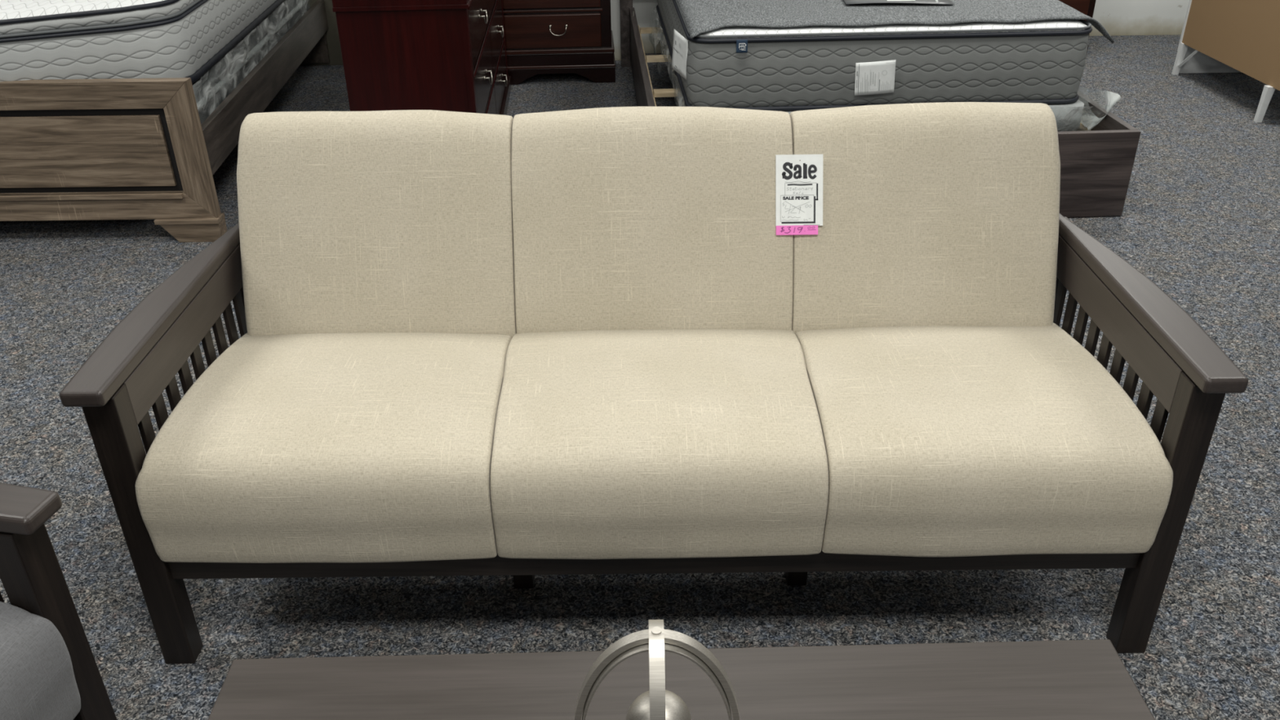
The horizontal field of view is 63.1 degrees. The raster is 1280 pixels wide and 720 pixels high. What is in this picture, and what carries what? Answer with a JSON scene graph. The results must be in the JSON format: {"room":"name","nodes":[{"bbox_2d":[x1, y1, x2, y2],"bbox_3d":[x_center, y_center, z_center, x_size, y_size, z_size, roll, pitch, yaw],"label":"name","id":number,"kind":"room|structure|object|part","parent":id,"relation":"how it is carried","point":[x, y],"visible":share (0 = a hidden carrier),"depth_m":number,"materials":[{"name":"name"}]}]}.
{"room":"store","nodes":[
{"label":"store","id":0,"kind":"room"},
{"bbox_2d":[0,35,1279,719],"bbox_3d":[0.123,-0.098,3.228,10.200,0.050,9.200,-1,30,0],"label":"floor","id":1,"kind":"structure","parent":0,"point":[1199,219],"depth_m":2.26,"materials":[{"name":"carpet"}]},
{"bbox_2d":[0,482,117,719],"bbox_3d":[-1.301,0.499,1.295,0.882,0.858,0.764,5,30,10],"label":"armchair","id":2,"kind":"object","parent":1,"relation":"on","point":[49,670],"visible":1,"depth_m":1.45,"materials":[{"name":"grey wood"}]},
{"bbox_3d":[-1.185,0.174,1.485,0.772,0.029,0.080,5,30,10],"label":"armrest","id":3,"kind":"part","parent":2,"relation":"part of","materials":[{"name":"brown wood"}]},
{"bbox_2d":[0,601,80,719],"bbox_3d":[-1.184,0.555,1.302,0.630,0.239,0.621,5,30,10],"label":"seat cushion","id":4,"kind":"object","parent":2,"relation":"on","point":[40,677],"depth_m":1.45,"materials":[{"name":"grey fabric"}]},
{"bbox_2d":[0,0,342,242],"bbox_3d":[-2.436,-1.618,4.642,1.808,1.250,2.660,-1,30,0],"label":"frame","id":5,"kind":"object","parent":1,"relation":"on","point":[106,148],"visible":0.8,"depth_m":3.70,"materials":[{"name":"brown wood"}]},
{"bbox_3d":[-2.362,-0.729,3.671,1.400,0.255,0.022,-1,30,0],"label":"panel","id":6,"kind":"part","parent":5,"relation":"part of","materials":[{"name":"beige wood"}]},
{"bbox_3d":[-2.363,-0.580,3.732,1.454,0.018,0.024,-1,30,0],"label":"moulding","id":7,"kind":"part","parent":5,"relation":"part of","materials":[{"name":"beige wood"}]},
{"bbox_3d":[-2.364,-0.902,3.566,1.658,0.096,0.045,-1,30,0],"label":"rail","id":8,"kind":"part","parent":5,"relation":"part of","materials":[{"name":"beige wood"}]},
{"bbox_3d":[-2.359,-0.554,3.764,1.658,0.096,0.045,-1,30,0],"label":"rail","id":9,"kind":"part","parent":5,"relation":"part of","materials":[{"name":"beige wood"}]},
{"bbox_3d":[-1.636,-0.513,3.786,0.230,0.016,0.073,-1,30,0],"label":"foot moulding","id":10,"kind":"part","parent":5,"relation":"part of","materials":[{"name":"beige wood"}]},
{"bbox_2d":[191,0,308,124],"bbox_3d":[-2.454,-1.344,4.675,1.532,0.277,2.348,-3,30,-4],"label":"box spring","id":11,"kind":"object","parent":5,"relation":"in","point":[219,82],"visible":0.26,"depth_m":4.42,"materials":[{"name":"grey fabric"}]},
{"bbox_2d":[0,0,284,84],"bbox_3d":[-2.452,-1.521,4.389,1.538,0.325,2.124,-3,30,-4],"label":"mattress","id":12,"kind":"object","parent":11,"relation":"on","point":[40,39],"visible":0.88,"depth_m":3.58,"materials":[{"name":"white fabric"}]},
{"bbox_3d":[-1.681,-1.337,4.805,0.028,0.168,2.547,-3,30,-4],"label":"rail","id":13,"kind":"part","parent":5,"relation":"part of","materials":[{"name":"brown wood"}]},
{"bbox_3d":[-2.533,-2.261,5.774,1.625,1.250,0.050,-1,30,0],"label":"headboard","id":14,"kind":"part","parent":5,"relation":"part of","materials":[{"name":"wood"}]},
{"bbox_2d":[332,0,511,115],"bbox_3d":[-0.863,-1.404,4.559,0.509,0.925,1.866,-2,30,-3],"label":"dresser","id":15,"kind":"object","parent":1,"relation":"on","point":[397,55],"visible":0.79,"depth_m":3.71,"materials":[{"name":"brown wood"}]},
{"bbox_3d":[-0.869,-1.733,4.373,0.490,0.120,1.854,-2,30,-3],"label":"ogee frame","id":16,"kind":"part","parent":15,"relation":"part of","materials":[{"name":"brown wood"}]},
{"bbox_3d":[-0.881,-1.673,4.405,0.468,0.015,1.856,-2,30,-3],"label":"waist moulding","id":17,"kind":"part","parent":15,"relation":"part of","materials":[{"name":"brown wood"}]},
{"bbox_3d":[-0.615,-0.901,3.831,0.030,0.765,0.050,-2,30,-3],"label":"corner post","id":18,"kind":"part","parent":15,"relation":"part of","materials":[{"name":"brown wood"}]},
{"bbox_3d":[-0.641,-1.353,4.101,0.018,0.219,0.858,-2,30,-3],"label":"drawer","id":19,"kind":"part","parent":15,"relation":"part of","materials":[{"name":"brown wood"}]},
{"bbox_3d":[-0.619,-1.356,4.124,0.027,0.046,0.126,-2,30,-3],"label":"handle","id":20,"kind":"part","parent":15,"relation":"part of","materials":[{"name":"grey metal"}]},
{"bbox_3d":[-0.638,-1.145,4.220,0.018,0.225,0.858,-2,30,-3],"label":"drawer","id":21,"kind":"part","parent":15,"relation":"part of","materials":[{"name":"brown wood"}]},
{"bbox_3d":[-0.616,-1.148,4.243,0.027,0.046,0.126,-2,30,-3],"label":"handle","id":22,"kind":"part","parent":15,"relation":"part of","materials":[{"name":"grey metal"}]},
{"bbox_3d":[-0.635,-0.942,4.335,0.018,0.206,0.858,-2,30,-3],"label":"drawer","id":23,"kind":"part","parent":15,"relation":"part of","materials":[{"name":"brown wood"}]},
{"bbox_3d":[-0.693,-1.783,4.856,0.018,0.219,0.858,-2,30,-3],"label":"drawer","id":24,"kind":"part","parent":15,"relation":"part of","materials":[{"name":"brown wood"}]},
{"bbox_3d":[-0.690,-1.574,4.975,0.018,0.225,0.858,-2,30,-3],"label":"drawer","id":25,"kind":"part","parent":15,"relation":"part of","materials":[{"name":"brown wood"}]},
{"bbox_3d":[-0.687,-1.371,5.090,0.018,0.206,0.858,-2,30,-3],"label":"drawer","id":26,"kind":"part","parent":15,"relation":"part of","materials":[{"name":"brown wood"}]},
{"bbox_3d":[-0.667,-1.567,4.980,0.027,0.046,0.126,-2,30,-3],"label":"handle","id":27,"kind":"part","parent":15,"relation":"part of","materials":[{"name":"grey metal"}]},
{"bbox_3d":[-0.664,-1.364,5.096,0.027,0.046,0.126,-2,30,-3],"label":"handle","id":28,"kind":"part","parent":15,"relation":"part of","materials":[{"name":"grey metal"}]},
{"bbox_3d":[-0.721,-1.784,5.385,0.030,0.765,0.050,-2,30,-3],"label":"corner post","id":29,"kind":"part","parent":15,"relation":"part of","materials":[{"name":"brown wood"}]},
{"bbox_2d":[502,0,615,84],"bbox_3d":[-0.467,-2.113,5.537,0.660,1.180,0.471,-2,30,-2],"label":"dresser","id":30,"kind":"object","parent":1,"relation":"on","point":[543,37],"visible":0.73,"depth_m":5.53,"materials":[{"name":"brown wood"}]},
{"bbox_3d":[-0.463,-1.920,5.418,0.508,0.172,0.018,-2,30,-2],"label":"drawer","id":31,"kind":"part","parent":30,"relation":"part of","materials":[{"name":"brown wood"}]},
{"bbox_3d":[-0.460,-1.742,5.519,0.508,0.172,0.018,-2,30,-2],"label":"drawer","id":32,"kind":"part","parent":30,"relation":"part of","materials":[{"name":"brown wood"}]},
{"bbox_3d":[-0.431,-1.739,5.497,0.101,0.053,0.027,-2,30,-2],"label":"handle","id":33,"kind":"part","parent":30,"relation":"part of","materials":[{"name":"grey metal"}]},
{"bbox_3d":[-0.463,-1.755,5.755,0.632,0.022,0.446,-2,30,-2],"label":"moulding","id":34,"kind":"part","parent":30,"relation":"part of","materials":[{"name":"brown wood"}]},
{"bbox_3d":[-0.462,-1.684,5.793,0.640,0.015,0.450,-2,30,-2],"label":"moulding","id":35,"kind":"part","parent":30,"relation":"part of","materials":[{"name":"brown wood"}]},
{"bbox_2d":[59,102,1248,663],"bbox_3d":[0.021,-0.002,2.142,1.924,0.860,0.882,-1,30,0],"label":"sofa","id":36,"kind":"object","parent":1,"relation":"on","point":[584,341],"visible":1,"depth_m":1.98,"materials":[{"name":"beige fabric"}]},
{"bbox_3d":[-0.887,0.312,1.874,0.057,0.600,0.048,-1,30,0],"label":"leg","id":37,"kind":"part","parent":36,"relation":"part of","materials":[{"name":"brown wood"}]},
{"bbox_3d":[-0.902,-0.125,2.005,0.080,0.029,0.772,-1,30,0],"label":"armrest","id":38,"kind":"part","parent":36,"relation":"part of","materials":[{"name":"brown wood"}]},
{"bbox_3d":[-0.877,-0.081,2.040,0.030,0.084,0.634,-1,30,0],"label":"rail","id":39,"kind":"part","parent":36,"relation":"part of","materials":[{"name":"brown wood"}]},
{"bbox_3d":[-0.890,-0.021,2.459,0.057,0.600,0.075,-1,30,0],"label":"leg","id":40,"kind":"part","parent":36,"relation":"part of","materials":[{"name":"brown wood"}]},
{"bbox_2d":[135,332,511,563],"bbox_3d":[-0.564,0.121,2.074,0.609,0.237,0.630,-1,30,0],"label":"seat cushion","id":41,"kind":"object","parent":36,"relation":"on","point":[289,447],"depth_m":1.84,"materials":[{"name":"fabric"}]},
{"bbox_2d":[236,110,516,337],"bbox_3d":[-0.559,-0.282,2.257,0.580,0.471,0.284,-1,30,0],"label":"cushion","id":42,"kind":"object","parent":36,"relation":"on","point":[383,222],"depth_m":2.19,"materials":[{"name":"fabric"}]},
{"bbox_3d":[-0.244,0.355,2.127,0.040,0.260,0.040,-1,30,0],"label":"support leg","id":43,"kind":"part","parent":36,"relation":"part of","materials":[{"name":"brown wood"}]},
{"bbox_2d":[511,106,793,333],"bbox_3d":[0.027,-0.289,2.255,0.591,0.472,0.285,-1,30,0],"label":"cushion","id":44,"kind":"object","parent":36,"relation":"on","point":[634,219],"depth_m":2.19,"materials":[{"name":"fabric"}]},
{"bbox_3d":[0.025,0.354,1.905,1.770,0.075,0.024,-1,30,0],"label":"rail","id":45,"kind":"part","parent":36,"relation":"part of","materials":[{"name":"brown wood"}]},
{"bbox_2d":[490,328,828,559],"bbox_3d":[0.031,0.113,2.071,0.608,0.238,0.628,-1,30,0],"label":"seat cushion","id":46,"kind":"object","parent":36,"relation":"on","point":[606,443],"depth_m":1.84,"materials":[{"name":"fabric"}]},
{"bbox_3d":[0.326,0.348,2.126,0.040,0.260,0.040,-1,30,0],"label":"support leg","id":47,"kind":"part","parent":36,"relation":"part of","materials":[{"name":"brown wood"}]},
{"bbox_2d":[775,154,822,235],"bbox_3d":[0.333,-0.345,2.176,0.098,0.151,0.070,-1,30,0],"label":"tag","id":48,"kind":"object","parent":36,"relation":"on","point":[798,177],"visible":1,"depth_m":2.18,"materials":[{"name":"white paper"}]},
{"bbox_2d":[789,102,1060,333],"bbox_3d":[0.605,-0.297,2.254,0.562,0.472,0.285,-1,30,0],"label":"cushion","id":49,"kind":"object","parent":36,"relation":"on","point":[941,215],"depth_m":2.19,"materials":[{"name":"fabric"}]},
{"bbox_2d":[795,322,1173,556],"bbox_3d":[0.619,0.108,2.071,0.589,0.237,0.631,-1,30,0],"label":"seat cushion","id":50,"kind":"object","parent":36,"relation":"on","point":[935,439],"depth_m":1.84,"materials":[{"name":"fabric"}]},
{"bbox_3d":[0.933,-0.043,2.455,0.057,0.600,0.075,-1,30,0],"label":"leg","id":51,"kind":"part","parent":36,"relation":"part of","materials":[{"name":"brown wood"}]},
{"bbox_3d":[0.918,-0.102,2.036,0.030,0.084,0.634,-1,30,0],"label":"rail","id":52,"kind":"part","parent":36,"relation":"part of","materials":[{"name":"brown wood"}]},
{"bbox_3d":[0.942,-0.147,2.000,0.080,0.029,0.772,-1,30,0],"label":"armrest","id":53,"kind":"part","parent":36,"relation":"part of","materials":[{"name":"brown wood"}]},
{"bbox_3d":[0.936,0.290,1.870,0.057,0.600,0.048,-1,30,0],"label":"leg","id":54,"kind":"part","parent":36,"relation":"part of","materials":[{"name":"brown wood"}]},
{"bbox_2d":[208,639,1155,719],"bbox_3d":[0.054,0.735,1.262,1.188,0.450,0.600,-1,30,-1],"label":"coffee table","id":55,"kind":"object","parent":1,"relation":"on","point":[1064,679],"visible":0.96,"depth_m":1.35,"materials":[{"name":"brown wood"}]},
{"bbox_2d":[573,619,739,719],"bbox_3d":[0.018,0.397,1.093,0.142,0.306,0.121,-23,36,-34],"label":"decorative sculpture","id":56,"kind":"object","parent":55,"relation":"on","point":[658,703],"visible":1,"depth_m":1.03,"materials":[{"name":"silver metal"}]},
{"bbox_2d":[619,0,1141,217],"bbox_3d":[0.867,-1.620,4.670,1.850,1.150,2.480,-2,30,-2],"label":"frame","id":57,"kind":"object","parent":1,"relation":"on","point":[1096,164],"visible":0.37,"depth_m":3.86,"materials":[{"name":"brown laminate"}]},
{"bbox_3d":[-0.079,-2.187,5.689,0.070,1.150,0.060,-2,30,-2],"label":"headboard post","id":58,"kind":"part","parent":57,"relation":"part of","materials":[{"name":"grey laminate"}]},
{"bbox_3d":[0.012,-1.247,4.816,0.028,0.277,2.392,-2,30,-2],"label":"rail","id":59,"kind":"part","parent":57,"relation":"part of","materials":[{"name":"grey laminate"}]},
{"bbox_2d":[652,8,1120,131],"bbox_3d":[0.935,-1.343,4.846,1.681,0.278,2.233,-2,30,-2],"label":"plastic wrap","id":60,"kind":"object","parent":57,"relation":"on","point":[1068,117],"visible":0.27,"depth_m":3.98,"materials":[{"name":"clear plastic"}]},
{"bbox_2d":[656,0,1092,111],"bbox_3d":[0.870,-1.576,4.744,1.561,0.294,2.059,-2,30,-2],"label":"mattress","id":61,"kind":"object","parent":60,"relation":"on","point":[803,68],"visible":0.76,"depth_m":3.87,"materials":[{"name":"grey fabric"}]},
{"bbox_2d":[856,62,893,93],"bbox_3d":[0.873,-1.046,3.862,0.141,0.112,0.001,-5,30,0],"label":"label","id":62,"kind":"object","parent":61,"relation":"attached to","point":[891,62],"depth_m":3.87,"materials":[{"name":"white paper"}]},
{"bbox_2d":[676,0,1114,43],"bbox_3d":[0.970,-1.657,4.686,1.667,0.130,1.965,-2,30,-2],"label":"cloth","id":63,"kind":"object","parent":61,"relation":"on","point":[700,16],"visible":0.96,"depth_m":3.98,"materials":[{"name":"grey fabric"}]},
{"bbox_2d":[844,0,954,4],"bbox_3d":[1.030,-1.499,4.261,0.420,0.008,0.420,1,30,3],"label":"price sleeve","id":64,"kind":"object","parent":63,"relation":"on","point":[847,2],"visible":1,"depth_m":4.11,"materials":[{"name":"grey plastic"}]},
{"bbox_3d":[1.732,-1.305,4.878,0.028,0.277,2.392,-2,30,-2],"label":"rail","id":65,"kind":"part","parent":57,"relation":"part of","materials":[{"name":"grey laminate"}]},
{"bbox_3d":[0.930,-0.658,3.808,1.750,0.323,0.028,-2,30,-2],"label":"footboard","id":66,"kind":"part","parent":57,"relation":"part of","materials":[{"name":"grey laminate"}]},
{"bbox_2d":[1058,0,1096,53],"bbox_3d":[2.155,-2.400,5.859,0.804,1.300,0.491,-2,30,-2],"label":"cabinet","id":67,"kind":"object","parent":1,"relation":"on","point":[1086,7],"visible":0.03,"depth_m":5.86,"materials":[{"name":"brown wood"}]},
{"bbox_3d":[2.167,-1.957,5.869,0.720,0.320,0.016,-2,30,-2],"label":"drawer","id":68,"kind":"part","parent":67,"relation":"part of","materials":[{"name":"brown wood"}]},
{"bbox_2d":[1171,0,1279,122],"bbox_3d":[3.126,-1.736,4.999,0.479,0.975,1.060,-1,30,-1],"label":"dresser","id":69,"kind":"object","parent":1,"relation":"on","point":[1217,36],"visible":1,"depth_m":5.11,"materials":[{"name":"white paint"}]},
{"bbox_3d":[2.919,-1.628,5.630,0.043,0.168,0.036,-1,30,-1],"label":"leg","id":70,"kind":"part","parent":69,"relation":"part of","materials":[{"name":"white paint"}]},
{"bbox_3d":[2.917,-1.794,4.962,0.006,0.784,1.020,-1,30,-1],"label":"panel","id":71,"kind":"part","parent":69,"relation":"part of","materials":[{"name":"brown wood"}]},
{"bbox_3d":[2.919,-1.196,4.871,0.043,0.168,0.036,-1,30,-1],"label":"leg","id":72,"kind":"part","parent":69,"relation":"part of","materials":[{"name":"white paint"}]},
{"bbox_2d":[632,0,666,53],"bbox_3d":[-2.208,-3.138,5.538,5.600,3.000,0.120,-1,30,0],"label":"wall","id":73,"kind":"structure","parent":0,"point":[644,9],"depth_m":6.13,"materials":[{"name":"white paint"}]},
{"bbox_2d":[610,0,621,60],"bbox_3d":[-0.350,-3.091,5.412,0.514,3.000,0.160,-1,30,0],"label":"trim","id":74,"kind":"structure","parent":73,"relation":"attached to","point":[615,4],"depth_m":5.99,"materials":[{"name":"white paint"}]},
{"bbox_2d":[1088,0,1189,35],"bbox_3d":[2.865,-3.352,5.795,4.650,3.000,0.120,-1,30,0],"label":"wall","id":75,"kind":"structure","parent":0,"point":[1117,17],"depth_m":6.43,"materials":[{"name":"white paint"}]}
]}

